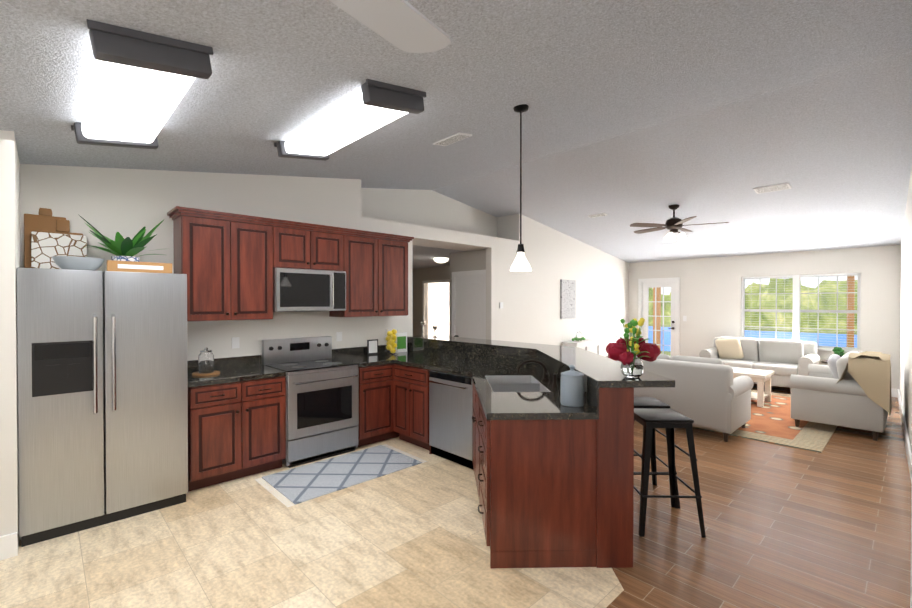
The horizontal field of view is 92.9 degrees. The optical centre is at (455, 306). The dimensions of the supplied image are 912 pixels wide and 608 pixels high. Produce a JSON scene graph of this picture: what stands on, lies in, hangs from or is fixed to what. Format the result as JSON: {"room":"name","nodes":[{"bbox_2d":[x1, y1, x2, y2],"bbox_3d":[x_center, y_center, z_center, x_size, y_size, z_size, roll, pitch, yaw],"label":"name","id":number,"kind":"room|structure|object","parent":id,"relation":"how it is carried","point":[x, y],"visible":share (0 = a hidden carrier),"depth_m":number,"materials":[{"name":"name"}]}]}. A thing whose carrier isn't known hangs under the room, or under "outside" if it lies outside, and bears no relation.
{"room":"kitchen","nodes":[
{"label":"kitchen","id":0,"kind":"room"},
{"bbox_2d":[0,130,20,547],"bbox_3d":[-3.424,-0.262,2.588,1.140,3.600,0.860,0,1,-44],"label":"wall","id":1,"kind":"structure","parent":0,"point":[10,258],"depth_m":2.65,"materials":[{"name":"white paint"}]},
{"bbox_2d":[0,532,17,560],"bbox_3d":[-3.121,1.471,2.284,1.140,0.140,0.020,0,1,-44],"label":"baseboard","id":2,"kind":"structure","parent":1,"relation":"attached to","point":[8,545],"depth_m":2.65,"materials":[{"name":"white"}]},
{"bbox_2d":[0,437,623,607],"bbox_3d":[-1.188,1.560,2.908,5.000,0.050,3.700,0,1,-44],"label":"floor","id":3,"kind":"structure","parent":0,"point":[412,537],"depth_m":2.64,"materials":[{"name":"tile"}]},
{"bbox_2d":[16,268,187,546],"bbox_3d":[-2.667,0.641,3.306,0.930,1.780,0.835,0,1,-44],"label":"fridge","id":4,"kind":"object","parent":3,"relation":"on","point":[102,376],"visible":1,"depth_m":3.00,"materials":[{"name":"grey metal"}]},
{"bbox_2d":[24,208,86,268],"bbox_3d":[-3.125,-0.569,3.388,0.360,0.635,0.185,0,1,-44],"label":"cutting boards","id":5,"kind":"object","parent":4,"relation":"on","point":[48,236],"visible":0.62,"depth_m":3.35,"materials":[{"name":"brown wood"}]},
{"bbox_2d":[52,256,104,269],"bbox_3d":[-2.827,-0.304,3.251,0.300,0.110,0.300,0,1,-44],"label":"decorative bowl","id":6,"kind":"object","parent":4,"relation":"on","point":[75,263],"visible":0.88,"depth_m":3.16,"materials":[{"name":"grey ceramic"}]},
{"bbox_2d":[79,215,163,261],"bbox_3d":[-2.607,-0.477,3.440,0.585,0.452,0.591,0,1,-44],"label":"potted plant","id":7,"kind":"object","parent":4,"relation":"on","point":[120,247],"visible":0.83,"depth_m":3.37,"materials":[{"name":"green plant"}]},
{"bbox_2d":[107,260,171,272],"bbox_3d":[-2.387,-0.292,3.282,0.400,0.085,0.042,0,1,-44],"label":"gather sign","id":8,"kind":"object","parent":4,"relation":"on","point":[132,266],"visible":0.82,"depth_m":3.26,"materials":[{"name":"brown wood"}]},
{"bbox_2d":[188,375,285,491],"bbox_3d":[-2.088,1.088,4.006,0.775,0.874,0.659,0,1,-44],"label":"base cabinet","id":9,"kind":"object","parent":3,"relation":"on","point":[237,428],"depth_m":3.74,"materials":[{"name":"brown wood"}]},
{"bbox_2d":[188,363,285,386],"bbox_3d":[-2.095,0.630,3.996,0.797,0.041,0.658,0,1,-44],"label":"countertop","id":10,"kind":"structure","parent":9,"relation":"on","point":[226,374],"depth_m":3.88,"materials":[{"name":"black stone"}]},
{"bbox_2d":[192,348,219,375],"bbox_3d":[-2.245,0.490,3.894,0.220,0.238,0.220,0,1,-44],"label":"cloche","id":11,"kind":"object","parent":10,"relation":"on","point":[206,362],"visible":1,"depth_m":3.85,"materials":[{"name":"clear glass"}]},
{"bbox_2d":[262,336,358,467],"bbox_3d":[-1.500,0.935,4.516,0.760,1.170,0.724,0,1,-44],"label":"range","id":12,"kind":"object","parent":3,"relation":"on","point":[322,403],"visible":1,"depth_m":4.34,"materials":[{"name":"silver metal"}]},
{"bbox_2d":[255,444,426,507],"bbox_3d":[-1.028,1.521,4.030,1.380,0.008,0.714,0,1,-44],"label":"area rug","id":13,"kind":"object","parent":3,"relation":"on","point":[298,485],"visible":1,"depth_m":3.93,"materials":[{"name":"white fabric"}]},
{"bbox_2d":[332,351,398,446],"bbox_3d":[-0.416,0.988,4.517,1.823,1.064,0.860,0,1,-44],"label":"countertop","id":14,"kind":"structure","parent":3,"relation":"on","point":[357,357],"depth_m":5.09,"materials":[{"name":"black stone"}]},
{"bbox_2d":[367,332,406,354],"bbox_3d":[-0.864,0.469,5.489,0.560,0.254,0.072,0,1,-44],"label":"picture frame","id":15,"kind":"object","parent":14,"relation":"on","point":[372,344],"visible":0.81,"depth_m":5.55,"materials":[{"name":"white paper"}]},
{"bbox_2d":[359,355,442,446],"bbox_3d":[0.053,0.992,4.024,1.823,1.064,0.780,0,1,-44],"label":"base cabinet","id":16,"kind":"object","parent":3,"relation":"on","point":[382,382],"depth_m":4.74,"materials":[{"name":"brown wood"}]},
{"bbox_2d":[429,370,473,469],"bbox_3d":[0.135,1.082,4.395,0.638,0.856,0.613,0,1,-44],"label":"dishwasher","id":17,"kind":"object","parent":16,"relation":"in","point":[450,416],"visible":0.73,"depth_m":4.19,"materials":[{"name":"silver metal"}]},
{"bbox_2d":[407,363,633,567],"bbox_3d":[0.771,0.999,3.269,1.823,1.064,1.424,0,1,-44],"label":"base cabinet","id":18,"kind":"object","parent":3,"relation":"on","point":[594,440],"depth_m":2.55,"materials":[{"name":"brown wood"}]},
{"bbox_2d":[472,407,554,438],"bbox_3d":[0.501,0.641,2.825,0.885,0.041,0.881,0,1,-44],"label":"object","id":19,"kind":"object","parent":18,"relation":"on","point":[518,424],"depth_m":2.54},
{"bbox_2d":[355,335,674,394],"bbox_3d":[0.338,0.439,4.196,1.610,0.040,3.716,0,1,-44],"label":"countertop","id":20,"kind":"structure","parent":18,"relation":"on","point":[603,371],"depth_m":4.32,"materials":[{"name":"black stone"}]},
{"bbox_2d":[384,329,397,354],"bbox_3d":[-0.806,0.441,5.399,0.167,0.310,0.170,0,1,-44],"label":"jar","id":21,"kind":"object","parent":20,"relation":"on","point":[390,338],"visible":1,"depth_m":5.36,"materials":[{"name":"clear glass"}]},
{"bbox_2d":[421,321,425,336],"bbox_3d":[-0.430,0.303,5.728,0.068,0.200,0.070,0,1,-44],"label":"glass candle holder","id":22,"kind":"object","parent":20,"relation":"on","point":[423,324],"depth_m":5.71,"materials":[{"name":"white"}]},
{"bbox_2d":[432,326,436,336],"bbox_3d":[-0.277,0.329,5.654,0.068,0.150,0.070,0,1,-44],"label":"glass candle holder","id":23,"kind":"object","parent":20,"relation":"on","point":[434,328],"depth_m":5.64,"materials":[{"name":"white"}]},
{"bbox_2d":[517,360,557,387],"bbox_3d":[0.698,0.528,3.481,0.250,0.171,0.406,0,1,-44],"label":"faucet","id":24,"kind":"object","parent":20,"relation":"on","point":[546,378],"visible":1,"depth_m":3.56,"materials":[{"name":"brown metal"}]},
{"bbox_2d":[560,365,583,406],"bbox_3d":[0.733,0.495,2.734,0.144,0.250,0.144,0,1,-44],"label":"canister","id":25,"kind":"object","parent":20,"relation":"on","point":[572,388],"visible":0.98,"depth_m":2.68,"materials":[{"name":"grey ceramic"}]},
{"bbox_2d":[605,318,660,377],"bbox_3d":[1.081,0.250,2.645,0.271,0.362,0.275,0,1,-44],"label":"vase","id":26,"kind":"object","parent":20,"relation":"on","point":[632,365],"visible":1,"depth_m":2.60,"materials":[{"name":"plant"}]},
{"bbox_2d":[487,423,554,567],"bbox_3d":[0.520,1.101,2.556,0.482,0.874,0.440,0,1,-44],"label":"base cabinet","id":27,"kind":"object","parent":3,"relation":"on","point":[554,477],"depth_m":2.54,"materials":[{"name":"brown wood"}]},
{"bbox_2d":[20,164,628,364],"bbox_3d":[-0.215,-0.299,6.658,11.640,3.600,0.620,0,1,-44],"label":"wall","id":28,"kind":"structure","parent":0,"point":[109,203],"depth_m":5.21,"materials":[{"name":"white paint"}]},
{"bbox_2d":[171,210,274,320],"bbox_3d":[-2.190,-0.339,4.112,0.770,0.936,0.344,0,1,-44],"label":"upper cabinet","id":29,"kind":"object","parent":28,"relation":"attached to","point":[226,263],"depth_m":3.96,"materials":[{"name":"brown wood"}]},
{"bbox_2d":[187,355,260,370],"bbox_3d":[-1.643,0.552,4.864,2.649,0.099,0.020,0,1,-44],"label":"backsplash","id":30,"kind":"structure","parent":28,"relation":"attached to","point":[241,361],"depth_m":4.31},
{"bbox_2d":[232,337,239,348],"bbox_3d":[-2.206,0.367,4.339,0.070,0.110,0.007,0,1,-44],"label":"electrical outlet plate","id":31,"kind":"object","parent":28,"relation":"attached to","point":[235,342],"depth_m":4.33,"materials":[{"name":"white plastic"}]},
{"bbox_2d":[275,222,346,273],"bbox_3d":[-1.632,-0.599,4.640,0.770,0.426,0.344,0,1,-44],"label":"upper cabinet","id":32,"kind":"object","parent":28,"relation":"attached to","point":[296,247],"depth_m":4.51,"materials":[{"name":"brown wood"}]},
{"bbox_2d":[273,268,345,311],"bbox_3d":[-1.596,-0.163,4.606,0.760,0.434,0.447,0,1,-44],"label":"microwave","id":33,"kind":"object","parent":32,"relation":"attached to","point":[300,290],"visible":0.96,"depth_m":4.44,"materials":[{"name":"silver metal"}]},
{"bbox_2d":[336,332,341,340],"bbox_3d":[-1.379,0.360,5.124,0.070,0.110,0.007,0,1,-44],"label":"electrical outlet plate","id":34,"kind":"object","parent":28,"relation":"attached to","point":[338,334],"depth_m":5.12,"materials":[{"name":"white plastic"}]},
{"bbox_2d":[332,347,354,350],"bbox_3d":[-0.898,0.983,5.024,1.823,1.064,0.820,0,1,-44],"label":"backsplash","id":35,"kind":"structure","parent":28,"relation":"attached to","point":[352,348],"depth_m":5.16,"materials":[{"name":"black stone"}]},
{"bbox_2d":[329,230,410,316],"bbox_3d":[-1.031,-0.349,5.214,0.890,0.936,0.344,0,1,-44],"label":"upper cabinet","id":36,"kind":"object","parent":28,"relation":"attached to","point":[377,264],"depth_m":5.07,"materials":[{"name":"brown wood"}]},
{"bbox_2d":[560,279,575,318],"bbox_3d":[2.200,-0.135,8.502,0.500,0.760,0.034,0,1,-44],"label":"canvas","id":37,"kind":"object","parent":28,"relation":"attached to","point":[567,299],"visible":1,"depth_m":8.46},
{"bbox_2d":[413,266,448,335],"bbox_3d":[0.090,0.249,10.203,0.120,2.440,3.470,0,1,-44],"label":"wall","id":38,"kind":"structure","parent":0,"point":[441,272],"depth_m":11.14,"materials":[{"name":"grey paint"}]},
{"bbox_2d":[422,279,449,335],"bbox_3d":[-0.484,0.410,10.706,0.019,2.110,1.070,0,1,-44],"label":"door frame","id":39,"kind":"structure","parent":38,"relation":"attached to","point":[435,281],"depth_m":10.85,"materials":[{"name":"white wood"}]},
{"bbox_2d":[428,282,448,335],"bbox_3d":[-0.607,0.142,13.243,0.100,2.600,8.300,0,1,-44],"label":"wall","id":40,"kind":"structure","parent":0,"point":[438,305],"depth_m":13.08,"materials":[{"name":"white"}]},
{"bbox_2d":[449,253,453,335],"bbox_3d":[0.559,0.266,8.337,1.730,2.440,0.120,0,1,-44],"label":"wall","id":41,"kind":"structure","parent":0,"point":[451,268],"depth_m":7.77,"materials":[{"name":"grey paint"}]},
{"bbox_2d":[0,0,911,268],"bbox_3d":[0.232,-1.432,6.177,11.640,1.044,9.720,0,1,-44],"label":"ceiling","id":42,"kind":"structure","parent":0,"point":[703,111],"depth_m":3.24,"materials":[{"name":"white paint"}]},
{"bbox_2d":[71,19,212,149],"bbox_3d":[-1.738,-1.088,2.320,0.441,0.177,1.390,0,1,-44],"label":"fluorescent ceiling light","id":43,"kind":"object","parent":42,"relation":"attached to","point":[141,83],"visible":1,"depth_m":2.02,"materials":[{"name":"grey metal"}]},
{"bbox_2d":[274,79,425,160],"bbox_3d":[-0.826,-1.284,3.130,0.441,0.177,1.390,0,1,-44],"label":"fluorescent ceiling light","id":44,"kind":"object","parent":42,"relation":"attached to","point":[372,106],"visible":1,"depth_m":2.88,"materials":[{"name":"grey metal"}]},
{"bbox_2d":[329,0,450,52],"bbox_3d":[-0.401,-0.953,0.887,1.244,0.321,1.296,0,1,-44],"label":"kitchen ceiling fan","id":45,"kind":"object","parent":42,"relation":"hanging from","point":[404,25],"visible":1,"depth_m":1.30,"materials":[{"name":"grey"}]},
{"bbox_2d":[434,258,448,262],"bbox_3d":[-0.298,-0.909,8.685,0.295,0.094,0.300,0,1,-44],"label":"light","id":46,"kind":"object","parent":42,"relation":"attached to","point":[440,260],"visible":1,"depth_m":8.59,"materials":[{"name":"white glass"}]},
{"bbox_2d":[433,132,471,145],"bbox_3d":[-0.036,-1.518,3.948,0.160,0.035,0.360,0,1,-44],"label":"ceiling vent","id":47,"kind":"object","parent":42,"relation":"in","point":[454,138],"depth_m":3.92,"materials":[{"name":"white metal"}]},
{"bbox_2d":[510,104,531,271],"bbox_3d":[0.491,-0.887,3.282,0.162,1.236,0.164,0,1,-44],"label":"light","id":48,"kind":"object","parent":42,"relation":"hanging from","point":[520,263],"visible":1,"depth_m":3.27,"materials":[{"name":"white glass"}]},
{"bbox_2d":[588,213,606,217],"bbox_3d":[2.328,-1.493,7.134,0.101,0.025,0.300,0,1,-44],"label":"ceiling vent","id":49,"kind":"object","parent":42,"relation":"in","point":[602,214],"depth_m":7.11,"materials":[{"name":"white metal"}]},
{"bbox_2d":[630,204,728,241],"bbox_3d":[3.234,-1.220,6.405,1.276,0.516,1.321,0,1,-44],"label":"room ceiling fan","id":50,"kind":"object","parent":42,"relation":"hanging from","point":[673,224],"visible":0.98,"depth_m":6.30,"materials":[{"name":"brown metal"}]},
{"bbox_2d":[753,183,791,193],"bbox_3d":[3.962,-1.475,5.430,0.200,0.039,0.360,0,1,-44],"label":"ceiling vent","id":51,"kind":"object","parent":42,"relation":"in","point":[783,186],"depth_m":5.41,"materials":[{"name":"white metal"}]},
{"bbox_2d":[454,249,485,271],"bbox_3d":[0.299,0.274,7.442,0.120,2.440,0.800,0,1,-44],"label":"wall","id":52,"kind":"structure","parent":0,"point":[469,260],"depth_m":7.40,"materials":[{"name":"grey paint"}]},
{"bbox_2d":[452,270,485,338],"bbox_3d":[0.217,0.444,7.414,0.101,2.100,0.850,0,1,-44],"label":"door","id":53,"kind":"structure","parent":52,"relation":"attached to","point":[468,304],"depth_m":7.42,"materials":[{"name":"white wood"}]},
{"bbox_2d":[606,384,911,607],"bbox_3d":[-0.622,1.522,7.102,11.600,0.050,12.200,0,1,-44],"label":"floor","id":54,"kind":"structure","parent":0,"point":[829,526],"depth_m":3.02,"materials":[{"name":"brown wood"}]},
{"bbox_2d":[562,339,600,354],"bbox_3d":[2.474,1.084,8.530,0.900,0.800,0.330,0,1,-44],"label":"console table","id":55,"kind":"object","parent":54,"relation":"on","point":[586,343],"visible":0.4,"depth_m":8.41,"materials":[{"name":"white wood"}]},
{"bbox_2d":[572,331,584,341],"bbox_3d":[2.412,0.579,8.435,0.361,0.211,0.208,0,1,-44],"label":"potted plant","id":56,"kind":"object","parent":55,"relation":"on","point":[578,338],"visible":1,"depth_m":8.39,"materials":[{"name":"green plant"}]},
{"bbox_2d":[634,397,679,508],"bbox_3d":[1.488,1.146,3.496,0.430,0.767,0.430,0,1,1],"label":"bar stool","id":57,"kind":"object","parent":54,"relation":"on","point":[646,402],"visible":0.35,"depth_m":3.50,"materials":[{"name":"black metal"}]},
{"bbox_2d":[633,408,705,537],"bbox_3d":[1.448,1.150,3.092,0.430,0.767,0.430,0,1,1],"label":"bar stool","id":58,"kind":"object","parent":54,"relation":"on","point":[650,419],"visible":0.79,"depth_m":2.93,"materials":[{"name":"black metal"}]},
{"bbox_2d":[606,351,753,441],"bbox_3d":[2.813,1.064,5.603,0.880,0.893,1.566,0,1,-44],"label":"sofa","id":59,"kind":"object","parent":54,"relation":"on","point":[709,393],"visible":0.54,"depth_m":5.02,"materials":[{"name":"white fabric"}]},
{"bbox_2d":[692,390,836,452],"bbox_3d":[4.096,1.496,6.529,3.250,0.012,2.530,0,1,-44],"label":"area rug","id":60,"kind":"object","parent":54,"relation":"on","point":[773,421],"visible":0.21,"depth_m":5.32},
{"bbox_2d":[732,367,773,406],"bbox_3d":[4.354,1.247,6.973,0.620,0.478,1.150,0,1,-44],"label":"coffee table","id":61,"kind":"object","parent":60,"relation":"on","point":[760,377],"visible":0.46,"depth_m":6.58,"materials":[{"name":"beige wood"}]},
{"bbox_2d":[790,351,891,440],"bbox_3d":[5.003,1.026,5.599,1.596,0.970,0.901,0,1,-44],"label":"sofa","id":62,"kind":"object","parent":54,"relation":"on","point":[851,389],"visible":1,"depth_m":5.04,"materials":[{"name":"white fabric"}]},
{"bbox_3d":[6.337,1.205,7.064,0.600,0.594,0.600,0,1,-44],"label":"round side table","id":63,"kind":"object","parent":54,"relation":"on","visible":0},
{"bbox_2d":[832,347,844,356],"bbox_3d":[6.268,0.787,7.100,0.169,0.238,0.164,0,1,-44],"label":"potted plant","id":64,"kind":"object","parent":63,"relation":"on","point":[839,351],"visible":0.69,"depth_m":7.05,"materials":[{"name":"green plant"}]},
{"bbox_2d":[699,336,819,387],"bbox_3d":[5.584,1.043,8.029,0.880,0.893,1.706,0,1,-44],"label":"sofa","id":65,"kind":"object","parent":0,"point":[783,359],"depth_m":7.83,"materials":[{"name":"white fabric"}]},
{"bbox_2d":[629,245,900,388],"bbox_3d":[5.820,-0.317,8.669,0.120,3.600,5.020,0,1,-44],"label":"wall","id":66,"kind":"structure","parent":0,"point":[711,298],"depth_m":8.45,"materials":[{"name":"white paint"}]},
{"bbox_2d":[638,277,679,356],"bbox_3d":[4.643,0.417,9.896,0.140,2.110,0.910,0,1,-44],"label":"patio door","id":67,"kind":"structure","parent":66,"relation":"in","point":[644,285],"depth_m":9.82,"materials":[{"name":"white"}]},
{"bbox_2d":[741,273,862,352],"bbox_3d":[6.340,0.105,8.078,0.155,1.370,1.840,0,1,-44],"label":"window","id":68,"kind":"structure","parent":66,"relation":"in","point":[796,311],"depth_m":8.04,"materials":[{"name":"white"}]},
{"bbox_2d":[744,273,856,349],"bbox_3d":[6.340,0.088,8.077,0.046,1.330,1.660,0,1,-44],"label":"window blinds","id":69,"kind":"object","parent":68,"relation":"attached to","point":[811,276],"visible":0.81,"depth_m":7.90,"materials":[{"name":"white plastic"}]},
{"bbox_2d":[891,388,896,396],"bbox_3d":[6.068,1.416,8.321,0.020,0.140,3.350,0,1,-44],"label":"baseboard","id":70,"kind":"structure","parent":66,"relation":"attached to","point":[893,391],"depth_m":7.12,"materials":[{"name":"white wood"}]},
{"bbox_2d":[900,166,911,607],"bbox_3d":[3.320,-0.265,2.938,11.640,3.600,0.577,0,1,-44],"label":"wall","id":71,"kind":"structure","parent":0,"point":[906,331],"depth_m":5.08,"materials":[{"name":"white paint"}]},
{"bbox_2d":[895,389,911,483],"bbox_3d":[3.166,1.464,3.028,11.520,0.140,0.296,0,1,-44],"label":"baseboard","id":72,"kind":"structure","parent":71,"relation":"attached to","point":[906,438],"depth_m":4.73,"materials":[{"name":"white"}]},
{"label":"outside","id":73,"kind":"structure","parent":0,"visible":0},
{"bbox_2d":[649,324,856,356],"bbox_3d":[16.029,1.504,17.547,26.870,0.080,86.000,0,1,-44],"label":"ground","id":74,"kind":"structure","parent":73,"point":[748,328],"depth_m":24.35,"materials":[{"name":"green plant"}]},
{"bbox_2d":[648,326,856,350],"bbox_3d":[16.454,1.495,15.191,14.500,0.010,70.000,0,1,-44],"label":"pond water","id":75,"kind":"structure","parent":74,"relation":"on","point":[667,336],"depth_m":20.60,"materials":[{"name":"blue liquid"}]},
{"bbox_2d":[653,276,854,350],"bbox_3d":[7.157,0.053,9.791,2.800,2.960,11.000,0,1,-44],"label":"posts","id":76,"kind":"object","parent":74,"relation":"on","point":[658,312],"depth_m":9.70,"materials":[{"name":"brown wood"}]},
{"bbox_2d":[649,278,856,331],"bbox_3d":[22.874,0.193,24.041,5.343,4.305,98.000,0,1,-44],"label":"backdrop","id":77,"kind":"structure","parent":73,"point":[826,300],"depth_m":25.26,"materials":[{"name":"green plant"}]}
]}

